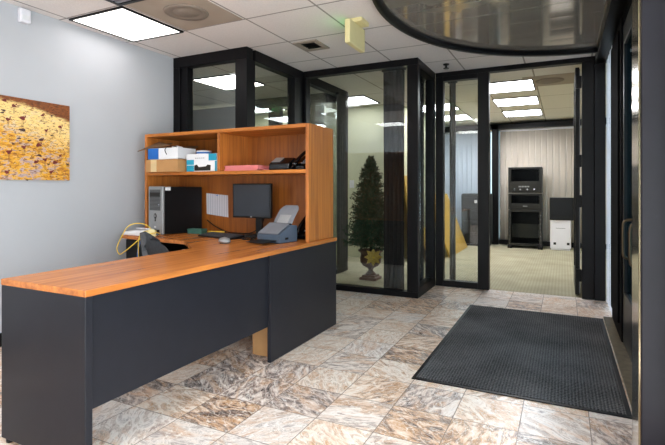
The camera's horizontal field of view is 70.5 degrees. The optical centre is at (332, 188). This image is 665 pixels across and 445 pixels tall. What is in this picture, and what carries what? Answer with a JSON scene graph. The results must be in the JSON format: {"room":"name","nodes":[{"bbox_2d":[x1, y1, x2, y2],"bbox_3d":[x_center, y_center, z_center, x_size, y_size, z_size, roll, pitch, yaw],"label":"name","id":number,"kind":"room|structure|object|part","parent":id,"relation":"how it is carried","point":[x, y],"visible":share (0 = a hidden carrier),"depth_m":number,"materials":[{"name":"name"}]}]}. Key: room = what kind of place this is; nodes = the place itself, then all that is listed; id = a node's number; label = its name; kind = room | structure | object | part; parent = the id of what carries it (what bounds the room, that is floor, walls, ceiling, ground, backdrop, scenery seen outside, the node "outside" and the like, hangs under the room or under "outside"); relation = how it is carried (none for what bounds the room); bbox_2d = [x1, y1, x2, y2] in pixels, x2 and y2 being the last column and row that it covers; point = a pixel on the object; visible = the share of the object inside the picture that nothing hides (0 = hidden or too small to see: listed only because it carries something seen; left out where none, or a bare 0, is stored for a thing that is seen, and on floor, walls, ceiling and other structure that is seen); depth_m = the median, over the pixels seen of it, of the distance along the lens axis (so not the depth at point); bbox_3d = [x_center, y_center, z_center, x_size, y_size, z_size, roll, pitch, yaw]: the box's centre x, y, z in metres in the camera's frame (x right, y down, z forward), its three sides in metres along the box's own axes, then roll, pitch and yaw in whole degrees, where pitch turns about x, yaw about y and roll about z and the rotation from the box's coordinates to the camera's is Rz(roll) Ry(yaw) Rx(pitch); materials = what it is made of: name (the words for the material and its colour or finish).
{"room":"lobby","nodes":[
{"label":"lobby","id":0,"kind":"room"},
{"bbox_2d":[0,0,172,332],"bbox_3d":[-3.445,-0.110,1.469,0.120,2.520,7.800,0,0,26],"label":"wall","id":1,"kind":"structure","parent":0,"point":[117,93],"depth_m":4.00,"materials":[{"name":"grey paint"}]},
{"bbox_2d":[18,8,30,24],"bbox_3d":[-2.327,-1.302,3.554,0.050,0.105,0.080,0,0,26],"label":"sensor","id":2,"kind":"object","parent":1,"relation":"attached to","point":[24,15],"visible":1,"depth_m":3.54,"materials":[{"name":"white paint"}]},
{"bbox_2d":[0,95,69,180],"bbox_3d":[-2.437,-0.369,3.356,0.025,0.620,1.177,0,0,26],"label":"painting","id":3,"kind":"object","parent":1,"relation":"attached to","point":[34,135],"visible":1,"depth_m":3.61,"materials":[{"name":"yellow paint"}]},
{"bbox_2d":[193,106,234,130],"bbox_3d":[-2.100,-0.080,7.805,1.550,2.460,0.100,0,0,26],"label":"wall","id":4,"kind":"structure","parent":0,"point":[223,117],"depth_m":7.66,"materials":[{"name":"grey paint"}]},
{"bbox_2d":[255,93,336,266],"bbox_3d":[-0.659,-0.110,7.041,1.710,2.520,0.100,0,0,26],"label":"window","id":5,"kind":"structure","parent":4,"relation":"in","point":[275,106],"depth_m":7.01,"materials":[{"name":"black paint"}]},
{"bbox_2d":[1,0,609,126],"bbox_3d":[-0.689,-1.420,4.042,7.400,0.100,14.850,0,0,26],"label":"ceiling","id":6,"kind":"structure","parent":0,"point":[271,28],"depth_m":4.74,"materials":[{"name":"tile"}]},
{"bbox_2d":[105,0,143,5],"bbox_3d":[-1.451,-1.364,3.102,0.600,0.012,0.610,0,0,26],"label":"ceiling vent","id":7,"kind":"object","parent":6,"relation":"in","point":[116,2],"visible":1,"depth_m":3.43,"materials":[{"name":"black plastic"}]},
{"bbox_2d":[69,6,183,41],"bbox_3d":[-1.711,-1.363,3.946,0.612,0.014,0.637,0,0,26],"label":"recessed light","id":8,"kind":"object","parent":6,"relation":"in","point":[122,22],"visible":1,"depth_m":3.91,"materials":[{"name":"white plastic"}]},
{"bbox_2d":[127,0,241,29],"bbox_3d":[-1.133,-1.360,3.648,0.600,0.020,0.620,0,0,26],"label":"ceiling vent","id":9,"kind":"object","parent":6,"relation":"in","point":[183,14],"visible":1,"depth_m":3.63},
{"bbox_2d":[193,73,266,89],"bbox_3d":[-1.323,-1.363,6.047,0.677,0.014,0.682,0,0,26],"label":"recessed light","id":10,"kind":"object","parent":6,"relation":"in","point":[227,81],"visible":0.69,"depth_m":5.99,"materials":[{"name":"white plastic"}]},
{"bbox_2d":[255,108,286,112],"bbox_3d":[-1.198,-1.363,7.997,0.632,0.014,0.632,0,0,26],"label":"recessed light","id":11,"kind":"object","parent":6,"relation":"in","point":[260,110],"visible":0.24,"depth_m":8.21,"materials":[{"name":"white plastic"}]},
{"bbox_2d":[255,109,283,111],"bbox_3d":[-1.198,-1.365,7.997,0.600,0.007,0.600,0,0,26],"label":"diffuser","id":12,"kind":"object","parent":11,"relation":"attached to","point":[261,110],"depth_m":8.21,"materials":[{"name":"white"}]},
{"bbox_2d":[293,39,329,51],"bbox_3d":[-0.200,-1.364,4.493,0.250,0.012,0.290,0,0,26],"label":"ceiling vent","id":13,"kind":"object","parent":6,"relation":"in","point":[309,45],"visible":1,"depth_m":4.49,"materials":[{"name":"beige metal"}]},
{"bbox_2d":[345,17,368,52],"bbox_3d":[0.205,-1.258,3.821,0.120,0.225,0.320,0,0,26],"label":"exit sign","id":14,"kind":"object","parent":6,"relation":"hanging from","point":[354,31],"visible":1,"depth_m":3.78,"materials":[{"name":"beige plastic"}]},
{"bbox_2d":[335,95,379,105],"bbox_3d":[0.323,-1.363,7.339,0.642,0.014,0.692,0,0,26],"label":"recessed light","id":15,"kind":"object","parent":6,"relation":"in","point":[360,99],"visible":0.53,"depth_m":7.36,"materials":[{"name":"white plastic"}]},
{"bbox_2d":[348,96,376,105],"bbox_3d":[0.323,-1.365,7.339,0.610,0.007,0.660,0,0,26],"label":"diffuser","id":16,"kind":"object","parent":15,"relation":"attached to","point":[353,100],"depth_m":7.36,"materials":[{"name":"white plastic"}]},
{"bbox_2d":[382,68,405,289],"bbox_3d":[0.678,-0.100,5.198,0.275,2.460,0.064,0,0,26],"label":"curtain","id":17,"kind":"object","parent":6,"relation":"hanging from","point":[393,82],"visible":0.94,"depth_m":5.19,"materials":[{"name":"black fabric"}]},
{"bbox_3d":[0.678,-1.315,5.198,0.275,0.030,0.040,0,0,26],"label":"rail","id":18,"kind":"part","parent":17,"relation":"part of","materials":[{"name":"black metal"}]},
{"bbox_2d":[424,103,459,111],"bbox_3d":[1.763,-1.363,7.935,0.642,0.014,0.692,0,0,26],"label":"recessed light","id":19,"kind":"object","parent":6,"relation":"in","point":[446,104],"visible":0.26,"depth_m":7.91,"materials":[{"name":"white plastic"}]},
{"bbox_2d":[448,82,457,279],"bbox_3d":[1.448,-0.100,5.672,0.110,2.400,0.043,0,0,26],"label":"curtain","id":20,"kind":"object","parent":6,"relation":"hanging from","point":[452,85],"visible":0.92,"depth_m":5.66,"materials":[{"name":"black paint"}]},
{"bbox_2d":[445,114,472,120],"bbox_3d":[2.323,-1.363,9.075,0.642,0.014,0.692,0,0,26],"label":"recessed light","id":21,"kind":"object","parent":6,"relation":"in","point":[458,116],"visible":0.49,"depth_m":9.02,"materials":[{"name":"white plastic"}]},
{"bbox_2d":[372,0,607,56],"bbox_3d":[1.103,-1.339,3.324,1.530,0.059,3.458,0,0,26],"label":"ceiling panel","id":22,"kind":"object","parent":6,"relation":"attached to","point":[512,28],"visible":1,"depth_m":3.89,"materials":[{"name":"black paint"}]},
{"bbox_2d":[490,79,535,93],"bbox_3d":[2.356,-1.363,6.307,0.642,0.014,0.692,0,0,26],"label":"recessed light","id":23,"kind":"object","parent":6,"relation":"in","point":[528,84],"visible":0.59,"depth_m":6.28,"materials":[{"name":"white plastic"}]},
{"bbox_2d":[492,96,539,106],"bbox_3d":[2.885,-1.363,7.384,0.642,0.014,0.692,0,0,26],"label":"recessed light","id":24,"kind":"object","parent":6,"relation":"in","point":[528,100],"visible":1,"depth_m":7.36,"materials":[{"name":"white plastic"}]},
{"bbox_2d":[502,109,542,116],"bbox_3d":[3.436,-1.363,8.506,0.642,0.014,0.692,0,0,26],"label":"recessed light","id":25,"kind":"object","parent":6,"relation":"in","point":[529,112],"visible":1,"depth_m":8.46,"materials":[{"name":"white plastic"}]},
{"bbox_2d":[522,72,574,86],"bbox_3d":[2.743,-1.360,5.950,0.600,0.020,0.620,0,0,26],"label":"ceiling vent","id":26,"kind":"object","parent":6,"relation":"in","point":[565,78],"visible":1,"depth_m":5.87,"materials":[{"name":"white metal"}]},
{"bbox_2d":[0,243,631,444],"bbox_3d":[-0.689,1.200,4.042,7.400,0.100,14.850,0,0,26],"label":"floor","id":27,"kind":"structure","parent":0,"point":[351,383],"depth_m":2.67,"materials":[{"name":"stone"}]},
{"bbox_2d":[126,239,188,258],"bbox_3d":[-1.549,0.796,4.310,0.380,0.708,0.547,0,0,26],"label":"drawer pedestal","id":28,"kind":"object","parent":27,"relation":"on","point":[131,252],"visible":0.12,"depth_m":4.13,"materials":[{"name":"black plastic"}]},
{"bbox_3d":[-1.659,0.545,4.085,0.360,0.190,0.018,0,0,26],"label":"drawer","id":29,"kind":"part","parent":28,"relation":"part of","materials":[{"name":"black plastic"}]},
{"bbox_2d":[140,231,183,255],"bbox_3d":[-1.081,0.732,3.441,0.651,0.837,0.583,0,0,-1],"label":"office chair","id":30,"kind":"object","parent":27,"relation":"on","point":[150,245],"visible":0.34,"depth_m":3.45,"materials":[{"name":"grey fabric"}]},
{"bbox_3d":[-1.315,0.463,3.439,0.181,0.298,0.433,0,0,-1],"label":"backrest","id":31,"kind":"part","parent":30,"relation":"part of","materials":[{"name":"grey fabric"}]},
{"bbox_2d":[1,232,336,444],"bbox_3d":[-1.266,0.780,3.326,1.795,0.740,2.344,0,0,26],"label":"reception desk","id":32,"kind":"object","parent":27,"relation":"on","point":[76,340],"visible":0.96,"depth_m":2.22,"materials":[{"name":"black laminate"}]},
{"bbox_3d":[-1.243,0.785,2.031,0.572,0.694,0.035,0,0,26],"label":"panel","id":33,"kind":"part","parent":32,"relation":"part of","materials":[{"name":"grey laminate"}]},
{"bbox_2d":[123,228,149,235],"bbox_3d":[-1.715,0.382,4.171,0.257,0.055,0.138,0,0,30],"label":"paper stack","id":34,"kind":"object","parent":32,"relation":"on","point":[131,232],"visible":0.58,"depth_m":4.12,"materials":[{"name":"paper"}]},
{"bbox_2d":[116,223,160,254],"bbox_3d":[-1.669,0.433,4.050,0.375,0.264,0.228,0,0,26],"label":"cable","id":35,"kind":"object","parent":32,"relation":"on","point":[133,223],"visible":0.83,"depth_m":4.06,"materials":[{"name":"yellow plastic"}]},
{"bbox_2d":[147,229,158,235],"bbox_3d":[-1.547,0.377,4.030,0.122,0.064,0.040,0,0,-4],"label":"dispenser","id":36,"kind":"object","parent":32,"relation":"on","point":[149,231],"visible":0.72,"depth_m":4.01,"materials":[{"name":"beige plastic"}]},
{"bbox_2d":[1,232,336,297],"bbox_3d":[-1.275,0.424,3.309,1.795,0.028,2.304,0,0,26],"label":"countertop","id":37,"kind":"structure","parent":32,"relation":"on","point":[203,253],"depth_m":2.50,"materials":[{"name":"brown wood"}]},
{"bbox_2d":[149,186,201,234],"bbox_3d":[-1.456,0.195,4.367,0.204,0.428,0.449,0,0,34],"label":"computer tower","id":38,"kind":"object","parent":32,"relation":"on","point":[172,210],"visible":0.89,"depth_m":4.24,"materials":[{"name":"black plastic"}]},
{"bbox_2d":[150,190,159,210],"bbox_3d":[-1.580,0.102,4.188,0.153,0.185,0.005,0,0,34],"label":"grille","id":39,"kind":"object","parent":38,"relation":"attached to","point":[154,194],"depth_m":4.18,"materials":[{"name":"grey metal"}]},
{"bbox_3d":[-0.724,0.676,2.527,0.023,0.477,1.312,0,0,26],"label":"modesty panel","id":40,"kind":"part","parent":32,"relation":"part of","materials":[{"name":"grey laminate"}]},
{"bbox_2d":[187,228,206,233],"bbox_3d":[-1.234,0.387,4.293,0.155,0.043,0.093,0,0,18],"label":"box","id":41,"kind":"object","parent":32,"relation":"on","point":[191,230],"visible":0.98,"depth_m":4.26,"materials":[{"name":"teal cardboard"}]},
{"bbox_3d":[-1.234,0.373,4.293,0.155,0.014,0.093,0,0,18],"label":"lid","id":42,"kind":"part","parent":41,"relation":"part of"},
{"bbox_2d":[198,232,244,239],"bbox_3d":[-0.936,0.394,3.947,0.440,0.030,0.150,0,0,40],"label":"keyboard","id":43,"kind":"object","parent":32,"relation":"on","point":[218,235],"visible":0.97,"depth_m":3.90,"materials":[{"name":"black plastic"}]},
{"bbox_2d":[219,236,230,243],"bbox_3d":[-0.810,0.383,3.534,0.081,0.052,0.136,0,0,-34],"label":"computer mouse","id":44,"kind":"object","parent":32,"relation":"on","point":[224,240],"visible":1,"depth_m":3.49,"materials":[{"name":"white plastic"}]},
{"bbox_2d":[207,218,263,233],"bbox_3d":[-0.913,0.314,4.311,0.687,0.193,0.110,0,0,26],"label":"power cable","id":45,"kind":"object","parent":32,"relation":"on","point":[263,218],"visible":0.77,"depth_m":4.26,"materials":[{"name":"black plastic"}]},
{"bbox_2d":[145,123,332,241],"bbox_3d":[-0.865,-0.045,4.159,1.731,0.909,0.425,0,0,26],"label":"hutch","id":46,"kind":"object","parent":32,"relation":"on","point":[310,188],"visible":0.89,"depth_m":4.14,"materials":[{"name":"brown wood"}]},
{"bbox_3d":[-1.629,-0.045,4.535,0.028,0.909,0.425,0,0,26],"label":"panel","id":47,"kind":"part","parent":46,"relation":"part of","materials":[{"name":"brown wood"}]},
{"bbox_2d":[146,159,186,171],"bbox_3d":[-1.462,-0.205,4.351,0.390,0.112,0.317,0,0,26],"label":"cardboard box","id":48,"kind":"object","parent":46,"relation":"on","point":[164,165],"visible":0.72,"depth_m":4.20,"materials":[{"name":"brown cardboard"}]},
{"bbox_2d":[138,142,197,159],"bbox_3d":[-1.511,-0.349,4.343,0.445,0.171,0.319,0,0,26],"label":"open box","id":49,"kind":"object","parent":48,"relation":"on","point":[176,152],"visible":0.96,"depth_m":4.24,"materials":[{"name":"white cardboard"}]},
{"bbox_2d":[187,153,216,171],"bbox_3d":[-1.095,-0.226,4.202,0.340,0.154,0.222,0,0,26],"label":"box","id":50,"kind":"object","parent":46,"relation":"on","point":[195,162],"visible":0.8,"depth_m":4.10,"materials":[{"name":"white cardboard"}]},
{"bbox_2d":[187,160,193,164],"bbox_3d":[-1.257,-0.231,4.160,0.084,0.044,0.001,0,0,26],"label":"print","id":51,"kind":"object","parent":50,"relation":"on","point":[189,162],"depth_m":4.16},
{"bbox_2d":[187,165,193,171],"bbox_3d":[-1.257,-0.177,4.160,0.084,0.054,0.001,0,0,26],"label":"print","id":52,"kind":"object","parent":50,"relation":"attached to","point":[190,168],"depth_m":4.16},
{"bbox_2d":[194,165,210,170],"bbox_3d":[-1.132,-0.183,4.098,0.185,0.054,0.001,0,0,26],"label":"picture","id":53,"kind":"object","parent":50,"relation":"attached to","point":[196,167],"depth_m":4.10,"materials":[{"name":"paper"}]},
{"bbox_2d":[196,150,211,153],"bbox_3d":[-1.158,-0.322,4.245,0.139,0.034,0.139,0,0,26],"label":"tape roll","id":54,"kind":"object","parent":50,"relation":"on","point":[198,151],"visible":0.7,"depth_m":4.18,"materials":[{"name":"white plastic"}]},
{"bbox_2d":[209,153,216,159],"bbox_3d":[-1.032,-0.273,4.049,0.089,0.059,0.001,0,0,26],"label":"print","id":55,"kind":"object","parent":50,"relation":"attached to","point":[212,156],"depth_m":4.04},
{"bbox_2d":[206,193,228,216],"bbox_3d":[-1.099,0.158,4.482,0.265,0.225,0.010,0,0,26],"label":"paper schedule","id":56,"kind":"object","parent":46,"relation":"attached to","point":[217,204],"visible":1,"depth_m":4.48,"materials":[{"name":"white paper"}]},
{"bbox_3d":[-0.865,-0.486,4.159,1.675,0.028,0.425,0,0,26],"label":"panel","id":57,"kind":"part","parent":46,"relation":"part of","materials":[{"name":"brown wood"}]},
{"bbox_2d":[147,169,305,176],"bbox_3d":[-0.868,-0.134,4.153,1.675,0.028,0.400,0,0,26],"label":"shelf","id":58,"kind":"object","parent":46,"relation":"attached to","point":[220,172],"depth_m":4.05,"materials":[{"name":"brown wood"}]},
{"bbox_3d":[-0.777,-0.032,4.339,1.675,0.881,0.015,0,0,26],"label":"panel","id":59,"kind":"part","parent":46,"relation":"part of","materials":[{"name":"brown wood"}]},
{"bbox_2d":[224,165,268,170],"bbox_3d":[-0.691,-0.173,4.034,0.406,0.048,0.253,0,0,26],"label":"paper stack","id":60,"kind":"object","parent":46,"relation":"on","point":[241,167],"visible":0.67,"depth_m":3.94,"materials":[{"name":"pink paper"}]},
{"bbox_2d":[269,158,295,169],"bbox_3d":[-0.383,-0.202,3.899,0.195,0.106,0.239,0,0,26],"label":"printer","id":61,"kind":"object","parent":46,"relation":"on","point":[277,163],"visible":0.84,"depth_m":3.80,"materials":[{"name":"black plastic"}]},
{"bbox_2d":[290,151,305,169],"bbox_3d":[-0.233,-0.230,3.786,0.194,0.162,0.163,0,0,-44],"label":"desk phone","id":62,"kind":"object","parent":46,"relation":"on","point":[300,162],"visible":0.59,"depth_m":3.76,"materials":[{"name":"black plastic"}]},
{"bbox_3d":[-0.100,-0.045,3.784,0.028,0.909,0.425,0,0,26],"label":"panel","id":63,"kind":"part","parent":46,"relation":"part of","materials":[{"name":"brown wood"}]},
{"bbox_2d":[241,236,255,240],"bbox_3d":[-0.677,0.398,3.784,0.114,0.020,0.236,0,0,-1],"label":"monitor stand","id":64,"kind":"object","parent":32,"relation":"on","point":[246,237],"visible":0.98,"depth_m":3.78,"materials":[{"name":"black plastic"}]},
{"bbox_2d":[233,183,272,236],"bbox_3d":[-0.692,0.183,4.056,0.354,0.452,0.239,0,0,-5],"label":"monitor","id":65,"kind":"object","parent":32,"relation":"on","point":[249,200],"visible":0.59,"depth_m":4.05,"materials":[{"name":"black plastic"}]},
{"bbox_3d":[-0.358,0.850,3.513,0.140,0.600,0.610,0,0,26],"label":"support panel","id":66,"kind":"part","parent":32,"relation":"part of","materials":[{"name":"brown wood"}]},
{"bbox_2d":[246,205,298,243],"bbox_3d":[-0.449,0.271,3.611,0.245,0.276,0.409,0,0,38],"label":"scanner","id":67,"kind":"object","parent":32,"relation":"on","point":[282,230],"visible":1,"depth_m":3.60,"materials":[{"name":"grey plastic"}]},
{"bbox_2d":[246,239,275,243],"bbox_3d":[-0.531,0.393,3.506,0.185,0.013,0.143,0,0,38],"label":"tray","id":68,"kind":"object","parent":67,"relation":"on","point":[261,241],"depth_m":3.50,"materials":[{"name":"black plastic"}]},
{"bbox_2d":[274,205,298,223],"bbox_3d":[-0.358,0.204,3.728,0.198,0.142,0.112,0,0,38],"label":"paper tray","id":69,"kind":"object","parent":67,"relation":"on","point":[287,213],"depth_m":3.72,"materials":[{"name":"grey plastic"}]},
{"bbox_2d":[297,215,305,239],"bbox_3d":[-0.210,0.305,3.840,0.171,0.207,0.204,0,0,41],"label":"desk phone","id":70,"kind":"object","parent":32,"relation":"on","point":[301,230],"visible":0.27,"depth_m":3.81,"materials":[{"name":"black plastic"}]},
{"bbox_3d":[-0.200,0.794,3.551,0.025,0.712,1.000,0,0,26],"label":"panel","id":71,"kind":"part","parent":32,"relation":"part of","materials":[{"name":"grey laminate"}]},
{"bbox_2d":[253,50,303,123],"bbox_3d":[-0.574,-0.110,5.150,0.100,2.520,1.060,0,0,26],"label":"window","id":72,"kind":"structure","parent":27,"relation":"on","point":[295,77],"depth_m":5.35,"materials":[{"name":"black paint"}]},
{"bbox_2d":[310,78,347,273],"bbox_3d":[-0.085,-0.110,6.158,0.100,2.520,1.180,0,0,26],"label":"door","id":73,"kind":"structure","parent":27,"relation":"on","point":[316,83],"depth_m":6.08,"materials":[{"name":"black paint"}]},
{"bbox_2d":[336,92,348,272],"bbox_3d":[0.135,-0.075,6.401,0.054,2.410,0.330,0,0,26],"label":"curtain","id":74,"kind":"object","parent":73,"relation":"hanging from","point":[342,100],"visible":0.98,"depth_m":6.35,"materials":[{"name":"black paint"}]},
{"bbox_3d":[0.135,-1.265,6.401,0.040,0.030,0.330,0,0,26],"label":"rail","id":75,"kind":"part","parent":74,"relation":"part of","materials":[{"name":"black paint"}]},
{"bbox_2d":[304,57,419,298],"bbox_3d":[0.297,-0.110,5.257,1.370,2.520,0.100,0,0,26],"label":"window","id":76,"kind":"structure","parent":27,"relation":"on","point":[412,65],"depth_m":4.95,"materials":[{"name":"black paint"}]},
{"bbox_2d":[358,248,382,280],"bbox_3d":[0.485,0.962,5.978,0.320,0.374,0.320,0,0,26],"label":"urn planter","id":77,"kind":"object","parent":27,"relation":"on","point":[370,275],"visible":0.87,"depth_m":5.90,"materials":[{"name":"brown metal"}]},
{"bbox_2d":[341,155,383,250],"bbox_3d":[0.491,0.204,5.997,0.853,1.264,0.770,0,0,-36],"label":"tree","id":78,"kind":"object","parent":77,"relation":"in","point":[369,221],"visible":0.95,"depth_m":5.87,"materials":[{"name":"green plant"}]},
{"bbox_2d":[365,249,381,265],"bbox_3d":[0.499,0.840,5.775,0.174,0.230,0.154,0,0,42],"label":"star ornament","id":79,"kind":"object","parent":77,"relation":"in","point":[372,256],"visible":1,"depth_m":5.77,"materials":[{"name":"gold metal"}]},
{"bbox_2d":[404,176,406,208],"bbox_3d":[1.392,0.469,7.895,0.200,1.358,0.800,0,0,26],"label":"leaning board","id":80,"kind":"object","parent":27,"relation":"on","point":[405,177],"visible":0.07,"depth_m":7.56,"materials":[{"name":"yellow wood"}]},
{"bbox_2d":[420,60,434,296],"bbox_3d":[1.028,-0.110,5.305,0.100,2.520,0.670,0,0,26],"label":"window","id":81,"kind":"structure","parent":27,"relation":"on","point":[426,73],"depth_m":5.53,"materials":[{"name":"black paint"}]},
{"bbox_2d":[420,76,424,280],"bbox_3d":[0.977,-0.085,5.375,0.040,2.430,0.450,0,0,26],"label":"curtain","id":82,"kind":"object","parent":81,"relation":"hanging from","point":[422,80],"visible":0.23,"depth_m":5.47,"materials":[{"name":"black paint"}]},
{"bbox_2d":[445,194,466,256],"bbox_3d":[2.114,0.624,8.627,0.430,1.048,1.550,0,0,26],"label":"leaning board","id":83,"kind":"object","parent":27,"relation":"on","point":[461,244],"visible":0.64,"depth_m":8.76,"materials":[{"name":"yellow wood"}]},
{"bbox_2d":[461,193,492,245],"bbox_3d":[2.949,0.625,9.602,0.570,1.050,0.462,0,0,26],"label":"base cabinet","id":84,"kind":"object","parent":27,"relation":"on","point":[469,201],"visible":0.55,"depth_m":9.46,"materials":[{"name":"metal"}]},
{"bbox_3d":[2.857,0.285,9.415,0.470,0.230,0.020,0,0,26],"label":"drawer","id":85,"kind":"part","parent":84,"relation":"part of","materials":[{"name":"metal"}]},
{"bbox_3d":[2.857,0.525,9.415,0.470,0.210,0.020,0,0,26],"label":"drawer","id":86,"kind":"part","parent":84,"relation":"part of","materials":[{"name":"metal"}]},
{"bbox_3d":[2.857,0.755,9.415,0.470,0.210,0.020,0,0,26],"label":"drawer","id":87,"kind":"part","parent":84,"relation":"part of","materials":[{"name":"metal"}]},
{"bbox_3d":[2.857,0.980,9.415,0.470,0.200,0.020,0,0,26],"label":"drawer","id":88,"kind":"part","parent":84,"relation":"part of","materials":[{"name":"metal"}]},
{"bbox_2d":[435,56,605,300],"bbox_3d":[2.216,-0.110,5.624,1.750,2.520,0.990,0,0,26],"label":"door frame","id":89,"kind":"structure","parent":27,"relation":"on","point":[592,275],"depth_m":5.04,"materials":[{"name":"black paint"}]},
{"bbox_2d":[411,305,631,418],"bbox_3d":[1.426,1.145,3.489,1.135,0.010,2.000,0,0,26],"label":"entrance mat","id":90,"kind":"object","parent":27,"relation":"on","point":[562,360],"visible":0.9,"depth_m":3.14,"materials":[{"name":"black plastic"}]},
{"bbox_2d":[507,167,542,249],"bbox_3d":[3.771,0.370,9.189,0.620,1.560,0.500,0,0,26],"label":"equipment rack","id":91,"kind":"object","parent":27,"relation":"on","point":[525,184],"visible":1,"depth_m":9.03,"materials":[{"name":"metal"}]},
{"bbox_3d":[3.693,-0.255,9.030,0.490,0.230,0.006,0,0,26],"label":"door","id":92,"kind":"part","parent":91,"relation":"part of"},
{"bbox_3d":[3.696,0.328,9.037,0.500,0.075,0.058,0,0,26],"label":"panel","id":93,"kind":"part","parent":91,"relation":"part of","materials":[{"name":"metal"}]},
{"bbox_3d":[3.693,0.210,9.030,0.490,0.160,0.006,0,0,26],"label":"door","id":94,"kind":"part","parent":91,"relation":"part of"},
{"bbox_3d":[3.693,0.750,9.030,0.490,0.600,0.006,0,0,26],"label":"door","id":95,"kind":"part","parent":91,"relation":"part of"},
{"bbox_3d":[3.696,-0.045,9.035,0.500,0.180,0.062,0,0,26],"label":"control panel","id":96,"kind":"part","parent":91,"relation":"part of","materials":[{"name":"metal"}]},
{"bbox_2d":[550,220,570,250],"bbox_3d":[4.335,0.870,8.942,0.350,0.560,0.405,0,0,26],"label":"tower","id":97,"kind":"object","parent":27,"relation":"on","point":[560,230],"visible":0.96,"depth_m":8.77,"materials":[{"name":"paint"}]},
{"bbox_2d":[550,197,573,220],"bbox_3d":[4.342,0.378,8.906,0.411,0.421,0.384,0,0,26],"label":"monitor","id":98,"kind":"object","parent":97,"relation":"on","point":[560,208],"visible":0.89,"depth_m":8.74,"materials":[{"name":"plastic"}]},
{"bbox_2d":[606,46,611,313],"bbox_3d":[2.668,-0.110,4.472,0.073,2.520,0.720,0,0,26],"label":"window","id":99,"kind":"structure","parent":27,"relation":"on","point":[607,63],"depth_m":4.51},
{"bbox_2d":[603,316,631,408],"bbox_3d":[1.885,1.144,3.024,0.082,0.012,2.570,0,0,26],"label":"threshold","id":100,"kind":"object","parent":27,"relation":"on","point":[621,354],"depth_m":3.19,"materials":[{"name":"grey metal"}]},
{"bbox_2d":[611,0,631,362],"bbox_3d":[1.929,-0.065,3.002,0.183,2.430,2.570,0,0,26],"label":"door","id":101,"kind":"structure","parent":27,"relation":"on","point":[621,51],"depth_m":3.46,"materials":[{"name":"black paint"}]},
{"bbox_3d":[1.807,0.310,2.867,0.083,0.258,0.018,0,0,26],"label":"handle","id":102,"kind":"part","parent":101,"relation":"part of","materials":[{"name":"brown metal"}]},
{"bbox_3d":[1.979,-0.145,3.084,0.008,1.810,0.730,0,0,26],"label":"glass pane","id":103,"kind":"part","parent":101,"relation":"part of","materials":[{"name":"clear glass"}]},
{"bbox_2d":[595,0,664,444],"bbox_3d":[2.028,-0.110,3.248,0.262,2.520,3.482,0,0,26],"label":"door frame","id":104,"kind":"structure","parent":101,"relation":"attached to","point":[652,11],"depth_m":1.73,"materials":[{"name":"metal"}]},
{"bbox_3d":[1.657,0.310,2.562,0.083,0.258,0.018,0,0,26],"label":"handle","id":105,"kind":"part","parent":101,"relation":"part of","materials":[{"name":"brown metal"}]},
{"bbox_2d":[632,0,640,444],"bbox_3d":[1.183,-0.110,1.832,0.008,2.520,0.184,0,0,26],"label":"trim","id":106,"kind":"structure","parent":27,"relation":"on","point":[636,4],"depth_m":1.80,"materials":[{"name":"brown metal"}]},
{"bbox_2d":[255,105,424,258],"bbox_3d":[0.093,-0.110,9.786,3.740,2.520,3.150,0,0,26],"label":"wall","id":107,"kind":"structure","parent":0,"point":[365,123],"depth_m":7.87,"materials":[{"name":"paint"}]},
{"bbox_2d":[350,180,353,187],"bbox_3d":[0.324,-0.075,7.908,0.080,0.130,0.018,0,0,26],"label":"light switch","id":108,"kind":"object","parent":107,"relation":"attached to","point":[351,181],"visible":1,"depth_m":7.90,"materials":[{"name":"white paint"}]},
{"bbox_3d":[-2.781,-0.110,5.543,2.520,2.520,0.100,0,0,26],"label":"wall","id":109,"kind":"structure","parent":0,"visible":0},
{"bbox_2d":[173,46,254,131],"bbox_3d":[-1.218,-0.110,4.798,0.945,2.520,0.140,0,0,26],"label":"window","id":110,"kind":"structure","parent":109,"relation":"in","point":[242,57],"depth_m":4.70,"materials":[{"name":"black paint"}]},
{"bbox_3d":[4.804,-0.110,6.721,0.100,2.520,5.200,0,0,26],"label":"wall","id":111,"kind":"structure","parent":0,"visible":0},
{"bbox_2d":[445,118,609,248],"bbox_3d":[4.068,-0.110,9.589,3.770,2.520,0.400,0,0,26],"label":"window","id":112,"kind":"structure","parent":111,"relation":"in","point":[495,128],"depth_m":9.71,"materials":[{"name":"black paint"}]},
{"bbox_2d":[445,130,491,228],"bbox_3d":[2.900,-0.065,10.118,1.013,2.310,0.062,0,0,26],"label":"vertical blind","id":113,"kind":"object","parent":112,"relation":"attached to","point":[466,142],"visible":0.42,"depth_m":10.15,"materials":[{"name":"white paint"}]},
{"bbox_3d":[2.903,-1.200,10.121,1.010,0.040,0.050,0,0,26],"label":"head rail","id":114,"kind":"part","parent":113,"relation":"part of","materials":[{"name":"white metal"}]},
{"bbox_3d":[4.090,-1.265,9.522,3.650,0.090,0.300,0,0,26],"label":"head trim","id":115,"kind":"part","parent":112,"relation":"part of","materials":[{"name":"black paint"}]},
{"bbox_3d":[4.134,-0.110,9.723,3.770,2.520,0.100,0,0,26],"label":"frame","id":116,"kind":"part","parent":112,"relation":"part of","materials":[{"name":"black paint"}]},
{"bbox_3d":[4.629,1.105,9.313,2.500,0.090,0.200,0,0,26],"label":"sill","id":117,"kind":"part","parent":112,"relation":"part of","materials":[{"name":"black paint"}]},
{"bbox_2d":[500,124,609,243],"bbox_3d":[4.595,-0.065,9.291,2.441,2.310,0.050,0,0,26],"label":"curtain","id":118,"kind":"object","parent":112,"relation":"attached to","point":[550,148],"visible":0.38,"depth_m":9.46,"materials":[{"name":"beige fabric"}]},
{"bbox_3d":[4.595,-1.200,9.291,2.440,0.040,0.050,0,0,26],"label":"head rail","id":119,"kind":"part","parent":118,"relation":"part of","materials":[{"name":"white metal"}]}
]}

